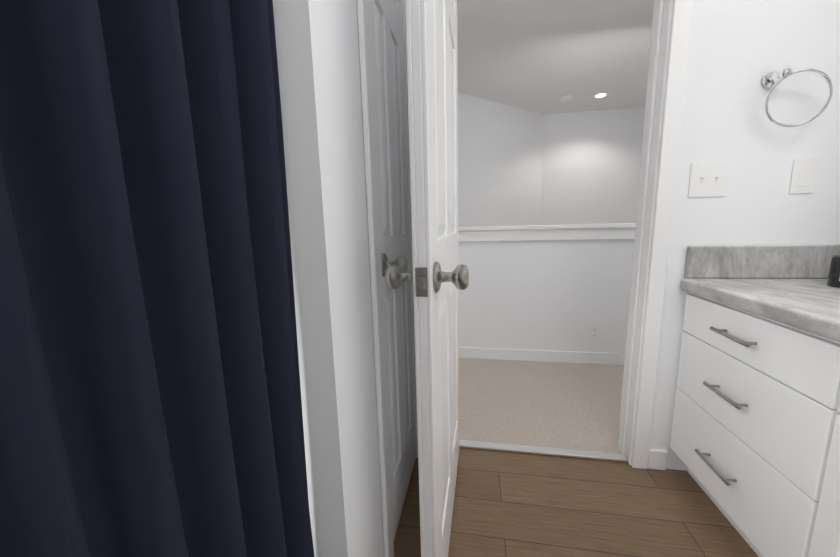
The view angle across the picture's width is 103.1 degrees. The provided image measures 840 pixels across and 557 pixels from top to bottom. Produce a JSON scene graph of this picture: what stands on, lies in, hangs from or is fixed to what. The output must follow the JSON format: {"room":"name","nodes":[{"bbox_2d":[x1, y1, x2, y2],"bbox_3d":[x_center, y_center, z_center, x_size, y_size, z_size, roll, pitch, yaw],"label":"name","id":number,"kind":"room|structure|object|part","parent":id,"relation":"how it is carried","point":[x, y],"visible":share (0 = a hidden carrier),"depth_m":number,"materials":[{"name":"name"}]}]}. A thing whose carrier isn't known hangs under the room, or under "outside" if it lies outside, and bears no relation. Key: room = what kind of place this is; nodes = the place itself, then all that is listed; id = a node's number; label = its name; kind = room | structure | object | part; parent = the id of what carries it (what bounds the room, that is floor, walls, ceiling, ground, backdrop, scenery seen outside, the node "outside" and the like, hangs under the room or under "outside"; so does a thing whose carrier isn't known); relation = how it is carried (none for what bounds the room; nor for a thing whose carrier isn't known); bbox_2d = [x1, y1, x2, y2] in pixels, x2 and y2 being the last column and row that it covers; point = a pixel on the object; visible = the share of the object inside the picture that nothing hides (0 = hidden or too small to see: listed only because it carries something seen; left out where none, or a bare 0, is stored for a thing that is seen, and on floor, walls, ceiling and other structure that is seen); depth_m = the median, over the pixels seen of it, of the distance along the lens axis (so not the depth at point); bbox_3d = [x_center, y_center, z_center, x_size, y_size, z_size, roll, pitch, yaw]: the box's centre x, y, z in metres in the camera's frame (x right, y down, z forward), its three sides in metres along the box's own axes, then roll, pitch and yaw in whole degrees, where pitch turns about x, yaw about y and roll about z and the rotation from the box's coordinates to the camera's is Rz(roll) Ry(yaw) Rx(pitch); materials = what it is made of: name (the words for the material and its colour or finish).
{"room":"bathroom","nodes":[
{"label":"bathroom","id":0,"kind":"room"},
{"bbox_2d":[273,0,383,556],"bbox_3d":[-0.158,-0.357,0.953,0.120,2.450,0.833,0,10,10],"label":"wall","id":1,"kind":"structure","parent":0,"point":[317,48],"depth_m":0.64,"materials":[{"name":"white paint"}]},
{"bbox_2d":[357,0,417,556],"bbox_3d":[-0.137,-0.199,1.083,0.152,2.094,0.588,0,10,10],"label":"door frame","id":2,"kind":"structure","parent":1,"relation":"attached to","point":[366,70],"depth_m":0.84,"materials":[{"name":"white paint"}]},
{"bbox_2d":[370,0,415,538],"bbox_3d":[-0.062,-0.171,1.075,0.106,2.014,0.455,0,10,10],"label":"door","id":3,"kind":"structure","parent":1,"relation":"in","point":[387,32],"depth_m":1.08,"materials":[{"name":"white paint"}]},
{"bbox_3d":[-0.069,-0.038,0.929,0.071,0.066,0.066,0,10,10],"label":"knob","id":4,"kind":"part","parent":3,"relation":"part of","materials":[{"name":"silver metal"}]},
{"bbox_2d":[458,92,543,226],"bbox_3d":[0.926,-0.948,4.315,1.968,2.450,0.120,-8,11,-34],"label":"wall","id":5,"kind":"structure","parent":0,"point":[500,146],"depth_m":4.21,"materials":[{"name":"white paint"}]},
{"bbox_2d":[459,358,625,457],"bbox_3d":[1.551,0.410,3.685,3.810,0.070,4.722,0,10,10],"label":"floor carpet","id":6,"kind":"object","parent":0,"point":[576,406],"depth_m":1.87,"materials":[{"name":"beige carpet"}]},
{"bbox_2d":[458,239,634,352],"bbox_3d":[0.829,0.128,2.418,1.813,0.960,0.120,0,10,10],"label":"wall","id":7,"kind":"structure","parent":0,"point":[555,295],"depth_m":2.35,"materials":[{"name":"white paint"}]},
{"bbox_2d":[459,347,624,364],"bbox_3d":[0.887,0.561,2.414,1.691,0.085,0.011,0,10,10],"label":"baseboard","id":8,"kind":"structure","parent":7,"relation":"attached to","point":[550,356],"depth_m":2.40,"materials":[{"name":"white paint"}]},
{"bbox_2d":[458,223,635,241],"bbox_3d":[0.876,-0.322,2.331,1.691,0.103,0.182,0,10,10],"label":"trim","id":9,"kind":"structure","parent":7,"relation":"on","point":[611,231],"depth_m":2.25,"materials":[{"name":"white paint"}]},
{"bbox_2d":[588,324,599,340],"bbox_3d":[1.216,0.377,2.327,0.070,0.114,0.008,0,10,10],"label":"outlet","id":10,"kind":"object","parent":7,"relation":"attached to","point":[594,332],"visible":1,"depth_m":2.33,"materials":[{"name":"white plastic"}]},
{"bbox_2d":[457,0,653,113],"bbox_3d":[1.062,-1.821,1.791,4.190,0.100,7.820,0,10,10],"label":"ceiling","id":11,"kind":"structure","parent":0,"point":[540,56],"depth_m":2.89,"materials":[{"name":"white paint"}]},
{"bbox_2d":[560,95,571,101],"bbox_3d":[1.733,-2.131,3.948,0.132,0.034,0.132,0,10,10],"label":"smoke detector","id":12,"kind":"object","parent":11,"relation":"attached to","point":[566,98],"visible":1,"depth_m":3.91,"materials":[{"name":"white plastic"}]},
{"bbox_2d":[593,93,608,97],"bbox_3d":[2.124,-2.152,3.918,0.170,0.004,0.170,0,10,10],"label":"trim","id":13,"kind":"structure","parent":11,"relation":"attached to","point":[595,95],"depth_m":3.91,"materials":[{"name":"white paint"}]},
{"bbox_2d":[394,448,758,556],"bbox_3d":[0.040,1.065,0.034,2.793,0.060,3.098,0,10,10],"label":"floor","id":14,"kind":"structure","parent":0,"point":[510,504],"depth_m":1.18,"materials":[{"name":"brown wood"}]},
{"bbox_2d":[459,440,626,461],"bbox_3d":[0.516,0.769,1.495,0.741,0.015,0.044,0,10,10],"label":"threshold strip","id":15,"kind":"object","parent":14,"relation":"on","point":[575,453],"visible":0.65,"depth_m":1.48,"materials":[{"name":"white stone"}]},
{"bbox_2d":[670,288,839,556],"bbox_3d":[1.124,0.544,0.524,0.581,0.754,1.532,0,10,10],"label":"bathroom vanity","id":16,"kind":"object","parent":14,"relation":"on","point":[755,440],"depth_m":0.91,"materials":[{"name":"white paint"}]},
{"bbox_2d":[681,276,839,339],"bbox_3d":[1.121,0.150,0.450,0.566,0.046,1.548,0,10,10],"label":"countertop","id":17,"kind":"structure","parent":16,"relation":"on","point":[815,304],"depth_m":0.93,"materials":[{"name":"grey stone"}]},
{"bbox_2d":[827,255,839,287],"bbox_3d":[1.301,-0.021,1.011,0.076,0.094,0.077,0,10,10],"label":"candle jar","id":18,"kind":"object","parent":17,"relation":"on","point":[833,280],"visible":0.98,"depth_m":1.02,"materials":[{"name":"black glass"}]},
{"bbox_2d":[540,107,644,224],"bbox_3d":[2.686,-1.053,4.679,1.920,2.450,0.120,0,10,10],"label":"wall","id":19,"kind":"structure","parent":0,"point":[591,162],"depth_m":4.59,"materials":[{"name":"white paint"}]},
{"bbox_2d":[649,0,839,470],"bbox_3d":[0.756,-0.433,1.272,1.813,2.450,0.120,0,10,10],"label":"wall","id":20,"kind":"structure","parent":0,"point":[739,50],"depth_m":1.13,"materials":[{"name":"white paint"}]},
{"bbox_2d":[385,0,468,556],"bbox_3d":[0.064,-0.160,0.992,0.178,2.014,0.740,0,10,10],"label":"door","id":21,"kind":"structure","parent":20,"relation":"in","point":[431,43],"depth_m":0.73,"materials":[{"name":"white paint"}]},
{"bbox_2d":[415,267,427,296],"bbox_3d":[0.003,0.008,0.645,0.025,0.058,0.011,0,10,10],"label":"latch plate","id":22,"kind":"object","parent":21,"relation":"attached to","point":[421,279],"depth_m":0.65,"materials":[{"name":"silver metal"}]},
{"bbox_3d":[0.015,-0.003,0.710,0.178,0.066,0.067,0,10,10],"label":"knob","id":23,"kind":"part","parent":21,"relation":"part of","materials":[{"name":"silver metal"}]},
{"bbox_2d":[618,0,693,468],"bbox_3d":[0.495,-0.259,1.347,0.873,2.094,0.152,0,10,10],"label":"door frame","id":24,"kind":"structure","parent":20,"relation":"attached to","point":[669,45],"depth_m":1.24,"materials":[{"name":"white paint"}]},
{"bbox_2d":[648,449,666,469],"bbox_3d":[0.531,0.985,-0.001,1.571,0.085,2.902,0,10,10],"label":"baseboard","id":25,"kind":"structure","parent":20,"relation":"attached to","point":[657,459],"depth_m":1.36,"materials":[{"name":"white paint"}]},
{"bbox_2d":[688,162,729,196],"bbox_3d":[1.018,-0.347,1.171,0.116,0.115,0.017,0,10,10],"label":"switch plate","id":26,"kind":"object","parent":20,"relation":"attached to","point":[708,179],"visible":1,"depth_m":1.17,"materials":[{"name":"white plastic"}]},
{"bbox_2d":[685,244,839,279],"bbox_3d":[1.243,-0.060,1.179,0.534,0.119,0.020,0,10,10],"label":"backsplash","id":27,"kind":"structure","parent":20,"relation":"attached to","point":[809,261],"depth_m":1.18,"materials":[{"name":"grey stone"}]},
{"bbox_2d":[762,68,832,127],"bbox_3d":[1.201,-0.584,1.073,0.169,0.189,0.066,0,10,10],"label":"towel ring","id":28,"kind":"object","parent":20,"relation":"attached to","point":[771,80],"visible":1,"depth_m":1.06,"materials":[{"name":"silver metal"}]},
{"bbox_2d":[789,158,818,193],"bbox_3d":[1.299,-0.346,1.127,0.070,0.115,0.008,0,10,10],"label":"switch plate","id":29,"kind":"object","parent":20,"relation":"attached to","point":[803,175],"visible":1,"depth_m":1.12,"materials":[{"name":"white plastic"}]},
{"bbox_3d":[-0.220,0.072,-1.594,2.763,2.450,0.120,0,10,10],"label":"wall","id":30,"kind":"structure","parent":0,"visible":0},
{"bbox_2d":[0,0,313,556],"bbox_3d":[-0.392,0.054,-0.435,0.074,1.870,2.077,0,10,10],"label":"shower curtain","id":31,"kind":"object","parent":30,"relation":"attached to","point":[150,398],"visible":1,"depth_m":0.31,"materials":[{"name":"blue fabric"}]}
]}

